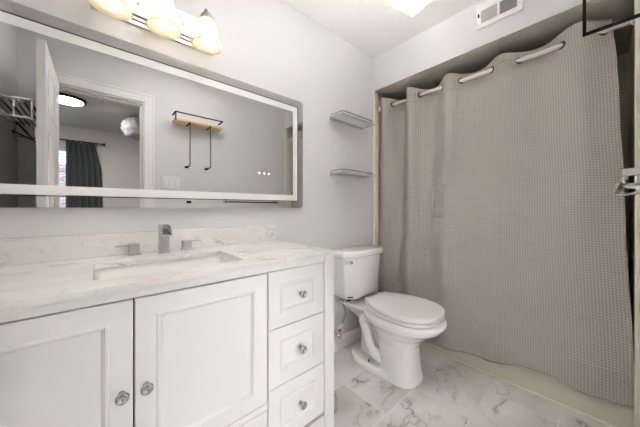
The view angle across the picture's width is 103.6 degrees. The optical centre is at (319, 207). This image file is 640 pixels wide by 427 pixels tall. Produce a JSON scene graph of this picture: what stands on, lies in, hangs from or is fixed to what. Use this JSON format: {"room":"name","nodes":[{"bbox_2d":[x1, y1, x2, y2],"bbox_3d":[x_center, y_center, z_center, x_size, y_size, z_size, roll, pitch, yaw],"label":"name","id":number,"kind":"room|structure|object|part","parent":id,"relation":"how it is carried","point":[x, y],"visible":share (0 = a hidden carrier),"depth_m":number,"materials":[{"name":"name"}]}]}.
{"room":"bathroom","nodes":[
{"label":"bathroom","id":0,"kind":"room"},
{"bbox_2d":[0,0,382,337],"bbox_3d":[-0.141,-0.095,1.770,3.185,2.480,0.100,0,0,-41],"label":"wall","id":1,"kind":"structure","parent":0,"point":[270,45],"depth_m":1.64,"materials":[{"name":"paint"}]},
{"bbox_2d":[0,225,274,265],"bbox_3d":[-0.746,0.151,1.154,1.235,0.092,0.020,0,0,-41],"label":"backsplash","id":2,"kind":"structure","parent":1,"relation":"attached to","point":[27,250],"depth_m":1.03,"materials":[{"name":"beige stone"}]},
{"bbox_2d":[0,0,302,207],"bbox_3d":[-0.649,-0.353,1.234,1.406,0.707,0.028,0,0,-41],"label":"wall mirror","id":3,"kind":"object","parent":1,"relation":"attached to","point":[90,118],"visible":1,"depth_m":1.06,"materials":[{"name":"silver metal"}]},
{"bbox_2d":[89,0,221,54],"bbox_3d":[-0.689,-0.879,1.114,0.489,0.193,0.156,0,0,-41],"label":"vanity light","id":4,"kind":"object","parent":1,"relation":"attached to","point":[159,17],"visible":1,"depth_m":1.12,"materials":[{"name":"white glass"}]},
{"bbox_3d":[-0.815,-0.848,0.987,0.133,0.130,0.133,0,0,-41],"label":"lamp shade","id":5,"kind":"part","parent":4,"relation":"part of","materials":[{"name":"white glass"}]},
{"bbox_3d":[-0.815,-0.845,0.987,0.054,0.112,0.054,0,0,-41],"label":"light bulb","id":6,"kind":"part","parent":4,"relation":"part of","materials":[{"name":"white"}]},
{"bbox_3d":[-0.681,-0.848,1.105,0.133,0.130,0.133,0,0,-41],"label":"lamp shade","id":7,"kind":"part","parent":4,"relation":"part of","materials":[{"name":"white glass"}]},
{"bbox_3d":[-0.681,-0.845,1.105,0.054,0.112,0.054,0,0,-41],"label":"light bulb","id":8,"kind":"part","parent":4,"relation":"part of","materials":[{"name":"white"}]},
{"bbox_3d":[-0.548,-0.845,1.223,0.054,0.112,0.054,0,0,-41],"label":"light bulb","id":9,"kind":"part","parent":4,"relation":"part of","materials":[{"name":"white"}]},
{"bbox_3d":[-0.548,-0.848,1.223,0.133,0.130,0.133,0,0,-41],"label":"lamp shade","id":10,"kind":"part","parent":4,"relation":"part of","materials":[{"name":"white glass"}]},
{"bbox_2d":[334,299,345,338],"bbox_3d":[0.145,0.810,1.885,0.098,0.309,0.104,0,0,-41],"label":"supply valve","id":11,"kind":"object","parent":1,"relation":"attached to","point":[340,326],"visible":0.91,"depth_m":1.85,"materials":[{"name":"silver metal"}]},
{"bbox_2d":[334,326,361,352],"bbox_3d":[0.088,1.045,1.897,1.046,0.100,0.014,0,0,-41],"label":"baseboard","id":12,"kind":"structure","parent":1,"relation":"attached to","point":[351,336],"depth_m":2.01,"materials":[{"name":"paint"}]},
{"bbox_2d":[330,110,374,129],"bbox_3d":[0.260,-0.683,1.969,0.382,0.040,0.132,0,0,-41],"label":"wall shelf","id":13,"kind":"object","parent":1,"relation":"attached to","point":[344,118],"visible":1,"depth_m":1.94,"materials":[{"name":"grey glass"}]},
{"bbox_3d":[0.263,-0.699,1.965,0.379,0.008,0.120,0,0,-41],"label":"guard rail","id":14,"kind":"part","parent":13,"relation":"part of","materials":[{"name":"silver metal"}]},
{"bbox_3d":[0.261,-0.678,1.967,0.374,0.006,0.106,0,0,-41],"label":"shelf panel","id":15,"kind":"part","parent":13,"relation":"part of","materials":[{"name":"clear glass"}]},
{"bbox_2d":[330,169,374,178],"bbox_3d":[0.260,-0.263,1.969,0.382,0.040,0.132,0,0,-41],"label":"wall shelf","id":16,"kind":"object","parent":1,"relation":"attached to","point":[343,173],"visible":1,"depth_m":1.93,"materials":[{"name":"metal"}]},
{"bbox_3d":[0.263,-0.279,1.965,0.379,0.008,0.120,0,0,-41],"label":"guard rail","id":17,"kind":"part","parent":16,"relation":"part of","materials":[{"name":"silver metal"}]},
{"bbox_3d":[0.261,-0.258,1.967,0.374,0.006,0.106,0,0,-41],"label":"shelf panel","id":18,"kind":"part","parent":16,"relation":"part of","materials":[{"name":"clear glass"}]},
{"bbox_2d":[373,91,377,294],"bbox_3d":[0.500,0.028,2.261,0.052,2.134,0.014,0,0,-41],"label":"trim","id":19,"kind":"structure","parent":1,"relation":"attached to","point":[375,94],"depth_m":2.25,"materials":[{"name":"beige wood"}]},
{"bbox_2d":[378,19,633,112],"bbox_3d":[1.034,-0.905,1.758,0.060,0.060,1.474,0,0,-41],"label":"shower curtain rod","id":20,"kind":"object","parent":1,"relation":"attached to","point":[556,47],"visible":0.47,"depth_m":1.52,"materials":[{"name":"metal"}]},
{"bbox_2d":[379,19,633,407],"bbox_3d":[1.036,0.043,1.758,0.168,2.044,1.446,0,0,-41],"label":"shower curtain","id":21,"kind":"object","parent":20,"relation":"hanging from","point":[500,208],"visible":0.93,"depth_m":1.51,"materials":[{"name":"beige fabric"}]},
{"bbox_2d":[284,0,480,58],"bbox_3d":[0.115,-1.385,0.945,2.474,0.100,1.675,0,0,-41],"label":"ceiling","id":22,"kind":"structure","parent":0,"point":[373,27],"depth_m":1.77,"materials":[{"name":"white paint"}]},
{"bbox_2d":[386,0,431,17],"bbox_3d":[0.579,-1.304,1.549,0.235,0.066,0.235,0,0,-27],"label":"ceiling light","id":23,"kind":"object","parent":22,"relation":"attached to","point":[410,7],"visible":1,"depth_m":1.59,"materials":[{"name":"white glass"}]},
{"bbox_2d":[334,339,609,426],"bbox_3d":[0.418,1.120,1.213,3.085,0.050,1.475,0,0,-41],"label":"floor","id":24,"kind":"structure","parent":0,"point":[451,393],"depth_m":1.43,"materials":[{"name":"stone"}]},
{"bbox_2d":[0,255,333,426],"bbox_3d":[-0.559,0.654,0.955,1.228,0.882,0.556,0,0,-41],"label":"vanity cabinet","id":25,"kind":"object","parent":24,"relation":"on","point":[254,347],"visible":0.98,"depth_m":0.76,"materials":[{"name":"paint"}]},
{"bbox_3d":[-0.658,0.488,0.545,0.410,0.485,0.020,0,0,-41],"label":"cabinet door","id":26,"kind":"part","parent":25,"relation":"part of","materials":[{"name":"paint"}]},
{"bbox_3d":[-0.509,0.486,0.648,0.031,0.031,0.028,0,0,-41],"label":"cabinet knob","id":27,"kind":"part","parent":25,"relation":"part of","materials":[{"name":"silver metal"}]},
{"bbox_3d":[-0.469,0.486,0.683,0.031,0.031,0.028,0,0,-41],"label":"cabinet knob","id":28,"kind":"part","parent":25,"relation":"part of","materials":[{"name":"silver metal"}]},
{"bbox_2d":[0,240,335,311],"bbox_3d":[-0.569,0.205,0.960,1.245,0.016,0.546,0,0,-41],"label":"countertop","id":29,"kind":"structure","parent":25,"relation":"on","point":[32,284],"depth_m":0.79,"materials":[{"name":"beige stone"}]},
{"bbox_2d":[115,224,200,255],"bbox_3d":[-0.684,0.135,1.104,0.326,0.124,0.122,0,0,-41],"label":"sink faucet","id":30,"kind":"object","parent":29,"relation":"on","point":[164,230],"visible":1,"depth_m":1.10,"materials":[{"name":"silver metal"}]},
{"bbox_3d":[-0.802,0.172,1.052,0.080,0.038,0.036,0,0,-41],"label":"handle","id":31,"kind":"part","parent":30,"relation":"part of","materials":[{"name":"silver metal"}]},
{"bbox_3d":[-0.672,0.132,1.094,0.037,0.118,0.092,0,0,-41],"label":"spout","id":32,"kind":"part","parent":30,"relation":"part of","materials":[{"name":"silver metal"}]},
{"bbox_3d":[-0.618,0.172,1.214,0.080,0.038,0.036,0,0,-41],"label":"handle","id":33,"kind":"part","parent":30,"relation":"part of","materials":[{"name":"silver metal"}]},
{"bbox_2d":[93,255,236,279],"bbox_3d":[-0.536,0.280,0.919,0.468,0.134,0.295,0,0,-41],"label":"undermount sink","id":34,"kind":"object","parent":29,"relation":"in","point":[129,270],"visible":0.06,"depth_m":1.00,"materials":[{"name":"ceramic"}]},
{"bbox_3d":[-0.352,0.488,0.816,0.402,0.485,0.020,0,0,-41],"label":"cabinet door","id":35,"kind":"part","parent":25,"relation":"part of","materials":[{"name":"paint"}]},
{"bbox_3d":[-0.508,0.845,0.680,0.815,0.170,0.016,0,0,-41],"label":"panel","id":36,"kind":"part","parent":25,"relation":"part of","materials":[{"name":"paint"}]},
{"bbox_3d":[-0.091,0.807,1.045,0.282,0.224,0.022,0,0,-41],"label":"drawer","id":37,"kind":"part","parent":25,"relation":"part of","materials":[{"name":"paint"}]},
{"bbox_3d":[-0.091,0.580,1.045,0.282,0.224,0.022,0,0,-41],"label":"drawer","id":38,"kind":"part","parent":25,"relation":"part of","materials":[{"name":"paint"}]},
{"bbox_3d":[-0.091,0.354,1.045,0.282,0.220,0.022,0,0,-41],"label":"drawer","id":39,"kind":"part","parent":25,"relation":"part of","materials":[{"name":"paint"}]},
{"bbox_3d":[-0.071,0.807,1.034,0.031,0.031,0.028,0,0,-41],"label":"drawer knob","id":40,"kind":"part","parent":25,"relation":"part of","materials":[{"name":"silver metal"}]},
{"bbox_3d":[-0.071,0.580,1.034,0.031,0.031,0.028,0,0,-41],"label":"drawer knob","id":41,"kind":"part","parent":25,"relation":"part of","materials":[{"name":"silver metal"}]},
{"bbox_3d":[-0.071,0.352,1.034,0.031,0.031,0.028,0,0,-41],"label":"drawer knob","id":42,"kind":"part","parent":25,"relation":"part of","materials":[{"name":"silver metal"}]},
{"bbox_3d":[0.025,0.654,1.177,0.060,0.882,0.060,0,0,-41],"label":"corner post","id":43,"kind":"part","parent":25,"relation":"part of","materials":[{"name":"paint"}]},
{"bbox_2d":[331,244,446,388],"bbox_3d":[0.469,0.698,1.728,0.469,0.794,0.747,0,0,-41],"label":"toilet","id":44,"kind":"object","parent":24,"relation":"on","point":[394,326],"visible":1,"depth_m":1.64,"materials":[{"name":"white ceramic"}]},
{"bbox_3d":[0.295,0.504,1.926,0.430,0.307,0.199,0,0,-41],"label":"tank","id":45,"kind":"part","parent":44,"relation":"part of","materials":[{"name":"white ceramic"}]},
{"bbox_3d":[0.297,0.326,1.924,0.468,0.050,0.226,0,0,-41],"label":"tank lid","id":46,"kind":"part","parent":44,"relation":"part of","materials":[{"name":"white ceramic"}]},
{"bbox_3d":[0.475,0.888,1.722,0.418,0.413,0.729,0,0,-41],"label":"bowl","id":47,"kind":"part","parent":44,"relation":"part of","materials":[{"name":"white ceramic"}]},
{"bbox_3d":[0.556,0.669,1.649,0.404,0.017,0.462,0,0,-41],"label":"seat","id":48,"kind":"part","parent":44,"relation":"part of","materials":[{"name":"white plastic"}]},
{"bbox_3d":[0.554,0.638,1.651,0.410,0.028,0.468,0,0,-41],"label":"lid","id":49,"kind":"part","parent":44,"relation":"part of","materials":[{"name":"white plastic"}]},
{"bbox_2d":[420,342,633,426],"bbox_3d":[1.297,0.900,1.990,0.736,0.390,1.469,0,0,-41],"label":"bathtub","id":50,"kind":"object","parent":24,"relation":"on","point":[549,388],"visible":0.06,"depth_m":1.43,"materials":[{"name":"ceramic"}]},
{"bbox_2d":[373,0,587,90],"bbox_3d":[1.004,-1.189,1.731,0.100,0.292,1.475,0,0,-41],"label":"wall","id":51,"kind":"structure","parent":0,"point":[456,35],"depth_m":1.75,"materials":[{"name":"paint"}]},
{"bbox_2d":[476,0,522,29],"bbox_3d":[1.090,-1.229,1.541,0.022,0.156,0.238,0,0,-41],"label":"air vent","id":52,"kind":"object","parent":51,"relation":"in","point":[489,12],"visible":1,"depth_m":1.56,"materials":[{"name":"metal"}]},
{"bbox_2d":[482,4,496,22],"bbox_3d":[1.063,-1.220,1.583,0.005,0.078,0.084,0,0,-41],"label":"grille","id":53,"kind":"object","parent":52,"relation":"attached to","point":[489,12],"depth_m":1.58,"materials":[{"name":"white metal"}]},
{"bbox_2d":[500,0,516,13],"bbox_3d":[1.128,-1.220,1.509,0.005,0.078,0.084,0,0,-41],"label":"grille","id":54,"kind":"object","parent":52,"relation":"attached to","point":[506,6],"depth_m":1.51,"materials":[{"name":"grey metal"}]},
{"bbox_2d":[375,0,633,99],"bbox_3d":[1.308,-1.091,2.000,0.911,0.104,1.675,0,0,-41],"label":"ceiling","id":55,"kind":"structure","parent":0,"point":[617,10],"depth_m":1.59,"materials":[{"name":"grey paint"}]},
{"bbox_2d":[617,53,628,276],"bbox_3d":[1.611,0.051,2.269,0.100,2.188,1.675,0,0,-41],"label":"wall","id":56,"kind":"structure","parent":0,"point":[622,60],"depth_m":1.69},
{"bbox_2d":[629,25,633,350],"bbox_3d":[1.793,0.051,1.378,0.807,2.188,0.100,0,0,-41],"label":"wall","id":57,"kind":"structure","parent":0,"point":[631,49],"depth_m":1.51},
{"bbox_2d":[634,0,639,426],"bbox_3d":[1.468,0.028,1.167,0.052,2.134,0.014,0,0,-41],"label":"trim","id":58,"kind":"structure","parent":57,"relation":"attached to","point":[636,2],"depth_m":1.15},
{"bbox_3d":[0.604,-0.095,0.319,2.378,2.480,0.110,0,0,-41],"label":"wall","id":59,"kind":"structure","parent":0,"visible":0},
{"bbox_2d":[582,0,639,36],"bbox_3d":[0.600,-0.655,0.484,0.450,0.509,0.142,0,0,-41],"label":"towel shelf","id":60,"kind":"object","parent":59,"relation":"attached to","point":[584,33],"visible":1,"depth_m":0.58,"materials":[{"name":"black metal"}]},
{"bbox_2d":[614,167,639,195],"bbox_3d":[1.071,-0.082,0.859,0.673,0.063,0.078,0,0,-41],"label":"towel bar","id":61,"kind":"object","parent":59,"relation":"attached to","point":[626,172],"visible":1,"depth_m":0.67,"materials":[{"name":"metal"}]}
]}

